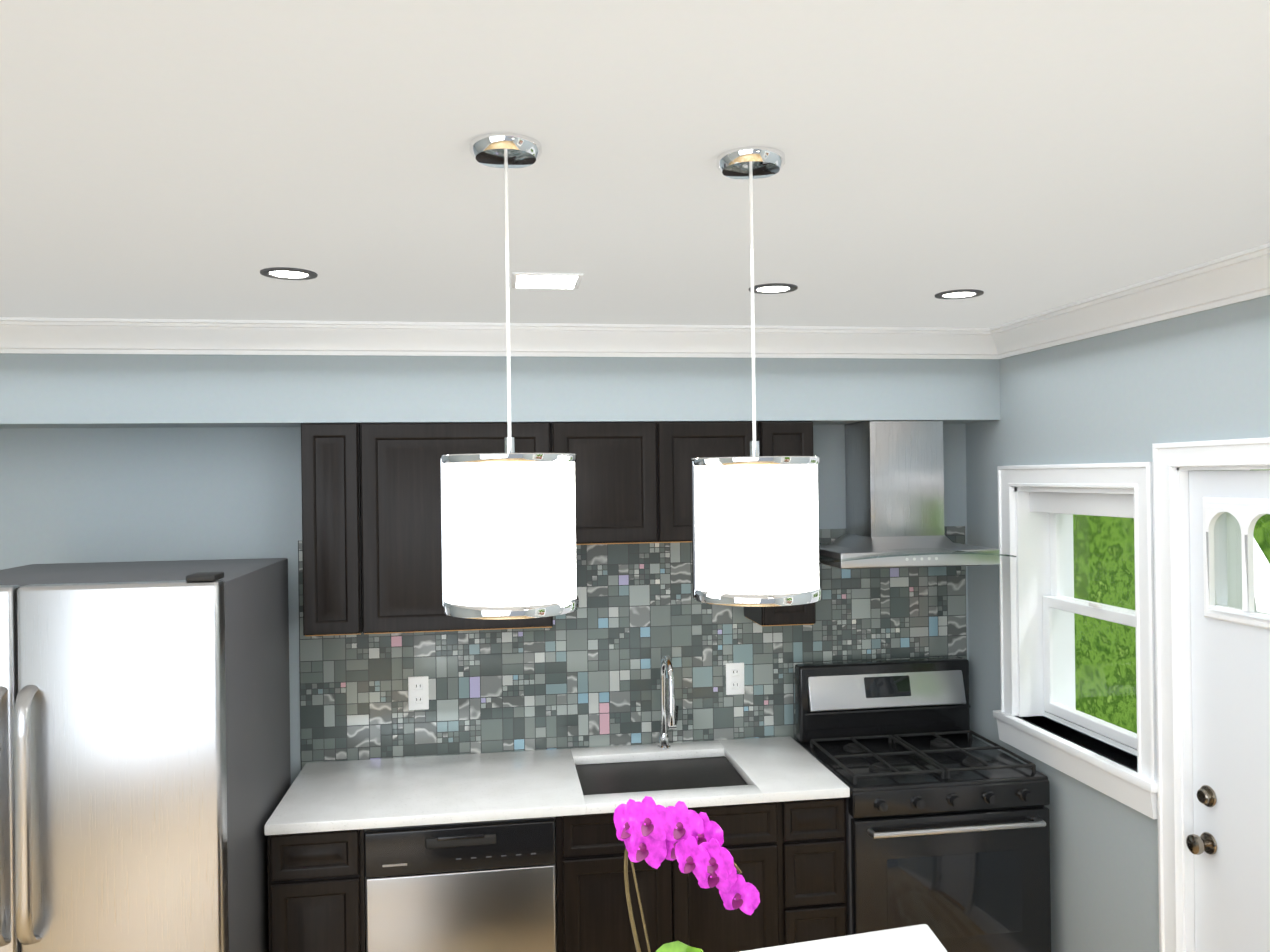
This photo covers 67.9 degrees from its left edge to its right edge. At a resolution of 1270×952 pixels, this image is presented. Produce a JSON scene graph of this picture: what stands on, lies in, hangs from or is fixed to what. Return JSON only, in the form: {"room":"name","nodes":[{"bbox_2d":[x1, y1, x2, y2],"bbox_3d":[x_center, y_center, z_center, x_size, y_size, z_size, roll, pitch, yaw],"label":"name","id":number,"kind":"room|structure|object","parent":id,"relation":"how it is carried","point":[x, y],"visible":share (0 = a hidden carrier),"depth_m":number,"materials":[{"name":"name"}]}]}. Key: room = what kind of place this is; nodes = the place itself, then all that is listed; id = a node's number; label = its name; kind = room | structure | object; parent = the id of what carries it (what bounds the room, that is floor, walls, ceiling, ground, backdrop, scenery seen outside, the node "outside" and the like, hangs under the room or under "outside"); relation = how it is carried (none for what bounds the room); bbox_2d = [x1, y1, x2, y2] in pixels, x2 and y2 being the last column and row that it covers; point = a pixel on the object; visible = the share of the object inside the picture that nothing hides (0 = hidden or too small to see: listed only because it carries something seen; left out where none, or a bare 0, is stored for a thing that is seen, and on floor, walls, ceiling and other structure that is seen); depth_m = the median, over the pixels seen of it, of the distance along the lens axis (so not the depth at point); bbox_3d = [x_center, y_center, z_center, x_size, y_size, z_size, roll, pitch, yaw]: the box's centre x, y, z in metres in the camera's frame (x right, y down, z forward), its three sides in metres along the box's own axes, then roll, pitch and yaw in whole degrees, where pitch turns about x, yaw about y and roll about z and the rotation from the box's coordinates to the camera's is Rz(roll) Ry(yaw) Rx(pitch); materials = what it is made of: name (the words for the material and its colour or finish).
{"room":"kitchen","nodes":[
{"label":"kitchen","id":0,"kind":"room"},
{"bbox_2d":[0,424,968,784],"bbox_3d":[-1.220,0.749,3.815,5.900,2.610,0.120,-1,0,-8],"label":"wall","id":1,"kind":"structure","parent":0,"point":[114,494],"depth_m":3.67,"materials":[{"name":"paint"}]},
{"bbox_2d":[301,423,364,635],"bbox_3d":[-1.141,0.196,3.611,0.210,0.782,0.291,-1,0,-8],"label":"upper cabinet","id":2,"kind":"object","parent":1,"relation":"attached to","point":[333,486],"depth_m":3.47,"materials":[{"name":"brown wood"}]},
{"bbox_2d":[361,422,556,633],"bbox_3d":[-0.687,0.190,3.679,0.708,0.782,0.291,-1,0,-8],"label":"upper cabinet","id":3,"kind":"object","parent":1,"relation":"attached to","point":[371,531],"depth_m":3.51,"materials":[{"name":"brown wood"}]},
{"bbox_2d":[553,422,664,544],"bbox_3d":[-0.133,0.026,3.761,0.408,0.468,0.291,-1,0,-8],"label":"upper cabinet","id":4,"kind":"object","parent":1,"relation":"attached to","point":[618,464],"depth_m":3.63,"materials":[{"name":"brown wood"}]},
{"bbox_2d":[298,526,966,769],"bbox_3d":[0.064,0.693,3.943,2.818,0.910,0.007,-1,0,-8],"label":"backsplash","id":5,"kind":"structure","parent":1,"relation":"attached to","point":[586,674],"depth_m":3.92,"materials":[{"name":"tile"}]},
{"bbox_2d":[408,676,428,709],"bbox_3d":[-0.872,0.875,3.795,0.080,0.134,0.009,-1,0,-8],"label":"electrical outlet plate","id":6,"kind":"object","parent":5,"relation":"attached to","point":[418,693],"depth_m":3.79,"materials":[{"name":"white plastic"}]},
{"bbox_2d":[726,663,744,694],"bbox_3d":[0.424,0.858,3.987,0.080,0.134,0.009,-1,0,-8],"label":"electrical outlet plate","id":7,"kind":"object","parent":5,"relation":"attached to","point":[734,671],"depth_m":3.99,"materials":[{"name":"white plastic"}]},
{"bbox_2d":[661,421,764,542],"bbox_3d":[0.270,0.021,3.821,0.408,0.468,0.291,-1,0,-8],"label":"upper cabinet","id":8,"kind":"object","parent":1,"relation":"attached to","point":[681,442],"depth_m":3.67,"materials":[{"name":"brown wood"}]},
{"bbox_2d":[744,421,815,625],"bbox_3d":[0.587,0.187,3.868,0.220,0.808,0.291,-1,0,-8],"label":"upper cabinet","id":9,"kind":"object","parent":1,"relation":"attached to","point":[782,438],"depth_m":3.73,"materials":[{"name":"brown wood"}]},
{"bbox_2d":[819,421,1016,568],"bbox_3d":[1.091,0.066,3.799,0.745,0.580,0.576,-1,0,-8],"label":"range hood","id":10,"kind":"object","parent":1,"relation":"attached to","point":[894,494],"visible":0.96,"depth_m":3.81,"materials":[{"name":"silver metal"}]},
{"bbox_2d":[0,353,999,428],"bbox_3d":[-1.323,-0.375,3.596,5.660,0.360,0.290,-1,0,-8],"label":"soffit","id":11,"kind":"structure","parent":0,"point":[116,391],"depth_m":3.56,"materials":[{"name":"paint"}]},
{"bbox_2d":[0,0,1269,327],"bbox_3d":[-0.676,-0.618,0.029,5.900,0.100,7.780,-1,0,-8],"label":"ceiling","id":12,"kind":"structure","parent":0,"point":[1012,160],"depth_m":1.69,"materials":[{"name":"paint"}]},
{"bbox_2d":[260,267,317,279],"bbox_3d":[-0.956,-0.558,2.605,0.149,0.005,0.149,-1,0,-14],"label":"recessed light","id":13,"kind":"object","parent":12,"relation":"in","point":[284,273],"depth_m":2.60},
{"bbox_2d":[441,133,578,619],"bbox_3d":[-0.218,-0.170,1.627,0.232,0.801,0.232,-1,0,-8],"label":"pendant light","id":14,"kind":"object","parent":12,"relation":"hanging from","point":[508,534],"visible":1,"depth_m":1.53,"materials":[{"name":"white fabric"}]},
{"bbox_2d":[511,272,582,288],"bbox_3d":[-0.258,-0.566,2.739,0.200,0.007,0.200,-1,0,-8],"label":"ceiling light","id":15,"kind":"object","parent":12,"relation":"in","point":[529,280],"depth_m":2.71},
{"bbox_2d":[691,146,821,606],"bbox_3d":[0.215,-0.178,1.708,0.232,0.797,0.232,-1,0,-8],"label":"pendant light","id":16,"kind":"object","parent":12,"relation":"hanging from","point":[755,537],"visible":1,"depth_m":1.61,"materials":[{"name":"white fabric"}]},
{"bbox_2d":[749,283,797,293],"bbox_3d":[0.425,-0.575,2.901,0.149,0.005,0.149,-1,0,-14],"label":"recessed light","id":17,"kind":"object","parent":12,"relation":"in","point":[772,288],"depth_m":2.89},
{"bbox_2d":[935,289,983,298],"bbox_3d":[1.042,-0.583,3.033,0.149,0.005,0.149,-1,0,-14],"label":"recessed light","id":18,"kind":"object","parent":12,"relation":"in","point":[963,293],"depth_m":3.02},
{"bbox_2d":[966,295,1269,951],"bbox_3d":[1.746,0.710,3.108,0.240,2.610,2.150,-1,0,-8],"label":"wall","id":19,"kind":"structure","parent":0,"point":[1133,394],"depth_m":3.25,"materials":[{"name":"paint"}]},
{"bbox_2d":[0,243,1269,358],"bbox_3d":[-0.763,-0.511,-0.192,5.660,0.112,7.370,-1,0,-8],"label":"crown molding","id":20,"kind":"structure","parent":19,"relation":"attached to","point":[1241,276],"depth_m":3.45,"materials":[{"name":"white wood"}]},
{"bbox_2d":[993,462,1157,818],"bbox_3d":[1.672,0.515,3.418,0.290,1.118,0.945,-1,0,-8],"label":"trim","id":21,"kind":"structure","parent":19,"relation":"attached to","point":[1025,573],"depth_m":3.62,"materials":[{"name":"white wood"}]},
{"bbox_2d":[1030,492,1133,517],"bbox_3d":[1.642,0.101,3.415,0.040,0.080,0.695,-1,0,-8],"label":"window blind","id":22,"kind":"object","parent":19,"relation":"attached to","point":[1107,505],"visible":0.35,"depth_m":3.40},
{"bbox_2d":[1043,513,1136,748],"bbox_3d":[1.702,0.498,3.423,0.082,0.875,0.695,-1,0,-8],"label":"window","id":23,"kind":"structure","parent":19,"relation":"in","point":[1055,600],"depth_m":3.66,"materials":[{"name":"white plastic"}]},
{"bbox_2d":[1152,437,1269,951],"bbox_3d":[1.828,0.992,2.485,0.267,2.192,0.959,-1,0,-8],"label":"door frame","id":24,"kind":"structure","parent":19,"relation":"attached to","point":[1174,463],"depth_m":2.87,"materials":[{"name":"white wood"}]},
{"bbox_2d":[1186,470,1269,951],"bbox_3d":[1.765,0.998,2.475,0.154,2.030,0.805,-1,0,-8],"label":"door","id":25,"kind":"structure","parent":19,"relation":"in","point":[1228,843],"depth_m":2.72,"materials":[{"name":"paint"}]},
{"bbox_3d":[-0.641,2.092,0.025,5.900,0.100,7.780,-1,0,-8],"label":"floor","id":26,"kind":"structure","parent":0,"visible":0},
{"bbox_2d":[0,558,290,951],"bbox_3d":[-1.678,1.172,3.022,0.910,1.772,0.993,-1,0,-8],"label":"fridge","id":27,"kind":"object","parent":26,"relation":"on","point":[145,776],"visible":1,"depth_m":2.63,"materials":[{"name":"silver metal"}]},
{"bbox_2d":[268,830,367,951],"bbox_3d":[-1.099,1.609,3.423,0.302,0.884,0.667,-1,0,-8],"label":"base cabinet","id":28,"kind":"object","parent":26,"relation":"on","point":[316,881],"depth_m":3.11,"materials":[{"name":"brown wood"}]},
{"bbox_2d":[364,818,563,951],"bbox_3d":[-0.626,1.603,3.493,0.655,0.884,0.667,-1,0,-8],"label":"dishwasher","id":29,"kind":"object","parent":26,"relation":"on","point":[519,851],"depth_m":3.17,"materials":[{"name":"silver metal"}]},
{"bbox_2d":[564,754,787,951],"bbox_3d":[0.086,1.594,3.599,0.785,0.884,0.667,-1,0,-8],"label":"base cabinet","id":30,"kind":"object","parent":26,"relation":"on","point":[675,907],"depth_m":3.30,"materials":[{"name":"brown wood"}]},
{"bbox_2d":[264,736,849,837],"bbox_3d":[-0.269,1.139,3.541,1.990,0.035,0.680,-1,0,-8],"label":"countertop","id":31,"kind":"structure","parent":30,"relation":"on","point":[445,790],"depth_m":3.39,"materials":[{"name":"white stone"}]},
{"bbox_2d":[657,654,678,749],"bbox_3d":[0.146,0.918,3.797,0.089,0.397,0.222,-1,0,-8],"label":"faucet","id":32,"kind":"object","parent":31,"relation":"on","point":[669,710],"depth_m":3.86,"materials":[{"name":"silver metal"}]},
{"bbox_2d":[788,798,846,943],"bbox_3d":[0.597,1.587,3.675,0.248,0.884,0.667,-1,0,-8],"label":"base cabinet","id":33,"kind":"object","parent":26,"relation":"on","point":[817,866],"depth_m":3.36,"materials":[{"name":"brown wood"}]},
{"bbox_2d":[739,924,946,951],"bbox_3d":[0.026,1.577,1.620,1.607,0.914,1.227,-1,0,-8],"label":"kitchen island","id":34,"kind":"object","parent":26,"relation":"on","point":[919,938],"visible":1,"depth_m":2.25,"materials":[{"name":"stone"}]},
{"bbox_2d":[613,796,759,951],"bbox_3d":[0.081,0.836,1.632,0.218,0.566,0.237,-1,0,-8],"label":"orchid","id":35,"kind":"object","parent":34,"relation":"on","point":[651,832],"visible":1,"depth_m":1.60,"materials":[{"name":"plant"}]},
{"bbox_2d":[795,657,1050,951],"bbox_3d":[1.107,1.396,3.697,0.757,1.215,0.713,-1,0,-8],"label":"range","id":36,"kind":"object","parent":26,"relation":"on","point":[947,829],"visible":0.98,"depth_m":3.43,"materials":[{"name":"black metal"}]},
{"label":"outside","id":37,"kind":"structure","parent":0,"visible":0},
{"bbox_2d":[1073,469,1269,733],"bbox_3d":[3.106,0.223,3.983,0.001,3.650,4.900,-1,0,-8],"label":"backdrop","id":38,"kind":"structure","parent":37,"point":[1104,590],"depth_m":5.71,"materials":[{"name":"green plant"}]},
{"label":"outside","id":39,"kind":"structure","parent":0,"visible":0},
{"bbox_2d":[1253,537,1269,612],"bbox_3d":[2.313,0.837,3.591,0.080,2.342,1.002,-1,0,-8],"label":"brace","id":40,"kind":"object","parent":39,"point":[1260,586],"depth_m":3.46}
]}

